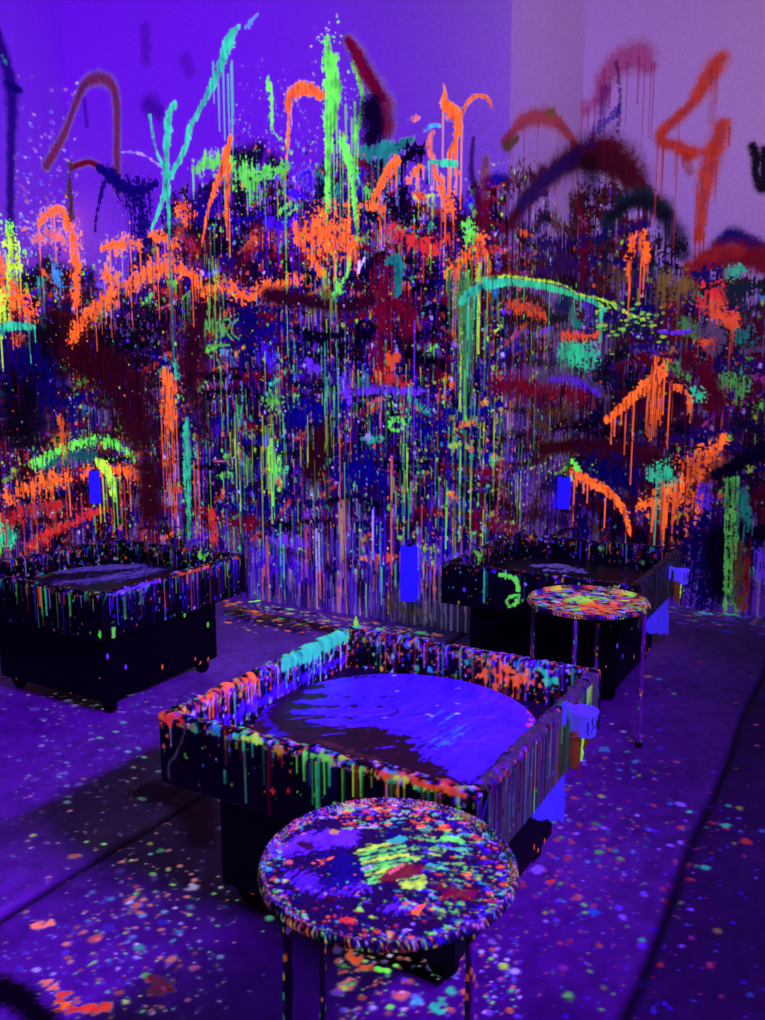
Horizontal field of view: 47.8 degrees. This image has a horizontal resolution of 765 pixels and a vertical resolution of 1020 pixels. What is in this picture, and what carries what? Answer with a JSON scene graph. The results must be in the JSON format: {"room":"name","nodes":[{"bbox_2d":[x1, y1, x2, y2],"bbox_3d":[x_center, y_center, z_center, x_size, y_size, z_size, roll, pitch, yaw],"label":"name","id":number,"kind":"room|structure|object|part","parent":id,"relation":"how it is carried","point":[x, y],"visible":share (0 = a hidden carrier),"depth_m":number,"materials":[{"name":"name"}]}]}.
{"room":"splatter paint studio","nodes":[
{"label":"splatter paint studio","id":0,"kind":"room"},
{"bbox_2d":[0,0,88,560],"bbox_3d":[-2.690,-1.838,5.865,0.122,4.900,1.370,5,10,29],"label":"wall","id":1,"kind":"structure","parent":0,"point":[43,495],"depth_m":6.16,"materials":[{"name":"paint"}]},
{"bbox_2d":[60,0,511,633],"bbox_3d":[-0.777,-1.801,5.628,3.440,4.900,0.122,5,10,29],"label":"wall","id":2,"kind":"structure","parent":0,"point":[289,217],"depth_m":5.50,"materials":[{"name":"paint"}]},
{"bbox_2d":[88,469,100,503],"bbox_3d":[-2.193,-0.177,6.587,0.084,0.265,0.088,5,10,29],"label":"paper roll","id":3,"kind":"object","parent":2,"relation":"attached to","point":[94,474],"visible":1,"depth_m":6.55,"materials":[{"name":"paper"}]},
{"bbox_2d":[400,543,417,601],"bbox_3d":[0.163,0.385,5.292,0.110,0.356,0.114,5,10,29],"label":"paper roll","id":4,"kind":"object","parent":2,"relation":"attached to","point":[408,552],"visible":1,"depth_m":5.25,"materials":[{"name":"paper"}]},
{"bbox_2d":[0,596,764,1019],"bbox_3d":[-0.454,1.131,3.244,7.000,0.152,7.200,5,10,29],"label":"floor","id":5,"kind":"structure","parent":0,"point":[647,901],"depth_m":2.69,"materials":[{"name":"paint"}]},
{"bbox_2d":[0,537,245,712],"bbox_3d":[-1.377,0.561,4.369,0.976,0.627,0.976,5,10,29],"label":"table","id":6,"kind":"object","parent":5,"relation":"on","point":[110,619],"visible":1,"depth_m":4.11,"materials":[{"name":"paint"}]},
{"bbox_3d":[-1.608,0.419,3.939,0.968,0.212,0.050,5,10,29],"label":"panel","id":7,"kind":"part","parent":6,"relation":"part of","materials":[{"name":"paint"}]},
{"bbox_3d":[-1.779,0.321,4.564,0.050,0.211,0.884,5,10,29],"label":"panel","id":8,"kind":"part","parent":6,"relation":"part of","materials":[{"name":"paint"}]},
{"bbox_3d":[-0.975,0.393,4.109,0.050,0.211,0.884,5,10,29],"label":"panel","id":9,"kind":"part","parent":6,"relation":"part of","materials":[{"name":"paint"}]},
{"bbox_3d":[-1.147,0.294,4.733,0.968,0.211,0.049,5,10,29],"label":"panel","id":10,"kind":"part","parent":6,"relation":"part of","materials":[{"name":"paint"}]},
{"bbox_2d":[158,626,601,977],"bbox_3d":[0.039,0.837,2.625,0.977,0.628,0.976,5,10,29],"label":"table","id":11,"kind":"object","parent":5,"relation":"on","point":[349,713],"visible":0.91,"depth_m":2.48,"materials":[{"name":"paint"}]},
{"bbox_3d":[-0.363,0.596,2.820,0.050,0.212,0.884,5,10,29],"label":"panel","id":12,"kind":"part","parent":11,"relation":"part of","materials":[{"name":"paint"}]},
{"bbox_3d":[-0.191,0.694,2.195,0.968,0.213,0.049,5,10,29],"label":"panel","id":13,"kind":"part","parent":11,"relation":"part of","materials":[{"name":"paint"}]},
{"bbox_2d":[353,616,359,627],"bbox_3d":[-0.150,0.697,4.885,0.046,0.197,0.046,5,10,29],"label":"paint bottle","id":14,"kind":"object","parent":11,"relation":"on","point":[355,625],"visible":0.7,"depth_m":4.87,"materials":[{"name":"green plastic"}]},
{"bbox_3d":[0.270,0.569,2.989,0.968,0.212,0.049,5,10,29],"label":"panel","id":15,"kind":"part","parent":11,"relation":"part of","materials":[{"name":"paint"}]},
{"bbox_3d":[0.441,0.668,2.365,0.050,0.212,0.884,5,10,29],"label":"panel","id":16,"kind":"part","parent":11,"relation":"part of","materials":[{"name":"paint"}]},
{"bbox_2d":[531,774,564,823],"bbox_3d":[0.503,0.897,2.655,0.019,0.304,0.335,5,10,29],"label":"paper towel","id":17,"kind":"object","parent":11,"relation":"hanging from","point":[551,808],"visible":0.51,"depth_m":2.74,"materials":[{"name":"paper"}]},
{"bbox_2d":[562,700,598,776],"bbox_3d":[0.550,0.642,2.399,0.098,0.206,0.083,0,9,0],"label":"paint pot","id":18,"kind":"object","parent":11,"relation":"attached to","point":[584,718],"visible":1,"depth_m":2.37,"materials":[{"name":"white plastic"}]},
{"bbox_3d":[0.558,0.587,2.392,0.081,0.070,0.081,5,10,29],"label":"pot","id":19,"kind":"part","parent":18,"relation":"part of","materials":[{"name":"white plastic"}]},
{"bbox_2d":[257,797,518,1019],"bbox_3d":[0.011,0.984,1.736,0.506,0.613,0.506,5,10,29],"label":"stool","id":20,"kind":"object","parent":5,"relation":"on","point":[376,875],"visible":1,"depth_m":1.64,"materials":[{"name":"paint"}]},
{"bbox_3d":[-0.172,1.017,1.595,0.019,0.592,0.019,1,9,8],"label":"leg","id":21,"kind":"part","parent":20,"relation":"part of","materials":[{"name":"grey metal"}]},
{"bbox_3d":[-0.132,0.966,1.918,0.019,0.592,0.019,-4,10,-21],"label":"leg","id":22,"kind":"part","parent":20,"relation":"part of","materials":[{"name":"grey metal"}]},
{"bbox_2d":[257,797,518,952],"bbox_3d":[0.011,0.692,1.689,0.506,0.020,0.506,5,10,29],"label":"tabletop","id":23,"kind":"object","parent":20,"relation":"on","point":[376,875],"depth_m":1.65,"materials":[{"name":"paint"}]},
{"bbox_3d":[0.155,1.024,1.555,0.020,0.592,0.019,5,10,29],"label":"leg","id":24,"kind":"part","parent":20,"relation":"part of","materials":[{"name":"grey metal"}]},
{"bbox_3d":[0.194,0.973,1.879,0.018,0.592,0.019,5,10,29],"label":"leg","id":25,"kind":"part","parent":20,"relation":"part of","materials":[{"name":"grey metal"}]},
{"bbox_2d":[441,532,681,699],"bbox_3d":[0.954,0.537,4.521,0.976,0.628,0.975,5,10,29],"label":"table","id":26,"kind":"object","parent":5,"relation":"on","point":[495,579],"visible":0.88,"depth_m":4.27,"materials":[{"name":"paint"}]},
{"bbox_3d":[0.552,0.296,4.717,0.050,0.212,0.884,5,10,29],"label":"panel","id":27,"kind":"part","parent":26,"relation":"part of","materials":[{"name":"paint"}]},
{"bbox_3d":[0.723,0.396,4.092,0.968,0.210,0.049,5,10,29],"label":"panel","id":28,"kind":"part","parent":26,"relation":"part of","materials":[{"name":"paint"}]},
{"bbox_2d":[510,557,645,572],"bbox_3d":[0.954,0.378,4.497,0.892,0.017,0.892,5,10,29],"label":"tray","id":29,"kind":"object","parent":26,"relation":"on","point":[641,568],"depth_m":4.79,"materials":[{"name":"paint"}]},
{"bbox_3d":[1.184,0.269,4.886,0.968,0.213,0.049,5,10,29],"label":"panel","id":30,"kind":"part","parent":26,"relation":"part of","materials":[{"name":"paint"}]},
{"bbox_3d":[1.356,0.368,4.262,0.050,0.212,0.884,5,10,29],"label":"panel","id":31,"kind":"part","parent":26,"relation":"part of","materials":[{"name":"paint"}]},
{"bbox_2d":[646,600,668,634],"bbox_3d":[1.469,0.591,4.640,0.019,0.349,0.659,5,10,29],"label":"paper towel","id":32,"kind":"object","parent":26,"relation":"hanging from","point":[658,622],"visible":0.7,"depth_m":4.74,"materials":[{"name":"paper"}]},
{"bbox_2d":[669,566,689,606],"bbox_3d":[1.500,0.389,4.367,0.097,0.206,0.081,0,9,0],"label":"paint pot","id":33,"kind":"object","parent":26,"relation":"attached to","point":[681,575],"visible":1,"depth_m":4.34,"materials":[{"name":"white plastic"}]},
{"bbox_3d":[1.508,0.334,4.358,0.081,0.070,0.081,5,10,29],"label":"pot","id":34,"kind":"part","parent":33,"relation":"part of","materials":[{"name":"white plastic"}]},
{"bbox_2d":[527,585,650,747],"bbox_3d":[0.865,0.677,3.680,0.506,0.613,0.506,5,10,29],"label":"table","id":35,"kind":"object","parent":5,"relation":"on","point":[575,603],"visible":0.98,"depth_m":3.60,"materials":[{"name":"paint"}]},
{"bbox_3d":[0.654,0.672,3.780,0.018,0.592,0.020,-3,9,-18],"label":"leg","id":36,"kind":"part","parent":35,"relation":"part of","materials":[{"name":"grey metal"}]},
{"bbox_3d":[0.767,0.720,3.473,0.019,0.592,0.019,5,10,29],"label":"leg","id":37,"kind":"part","parent":35,"relation":"part of","materials":[{"name":"grey metal"}]},
{"bbox_2d":[527,585,650,619],"bbox_3d":[0.865,0.384,3.634,0.506,0.020,0.506,5,10,29],"label":"tabletop","id":38,"kind":"object","parent":35,"relation":"on","point":[567,602],"depth_m":3.61,"materials":[{"name":"paint"}]},
{"bbox_3d":[0.963,0.654,3.890,0.019,0.592,0.021,5,10,29],"label":"leg","id":39,"kind":"part","parent":35,"relation":"part of","materials":[{"name":"grey metal"}]},
{"bbox_3d":[1.076,0.703,3.585,0.020,0.592,0.019,5,10,29],"label":"leg","id":40,"kind":"part","parent":35,"relation":"part of","materials":[{"name":"grey metal"}]},
{"bbox_2d":[500,0,586,537],"bbox_3d":[0.953,-1.750,5.309,0.122,4.900,1.280,5,10,29],"label":"wall","id":41,"kind":"structure","parent":0,"point":[548,36],"depth_m":5.26,"materials":[{"name":"paint"}]},
{"bbox_2d":[556,475,570,509],"bbox_3d":[1.220,-0.118,5.827,0.091,0.232,0.087,5,10,29],"label":"paper roll","id":42,"kind":"object","parent":41,"relation":"attached to","point":[563,481],"visible":1,"depth_m":5.79,"materials":[{"name":"paper"}]},
{"bbox_2d":[568,0,764,616],"bbox_3d":[2.418,-1.745,5.274,2.460,4.900,0.122,5,10,29],"label":"wall","id":43,"kind":"structure","parent":0,"point":[668,448],"depth_m":5.57,"materials":[{"name":"paint"}]}
]}

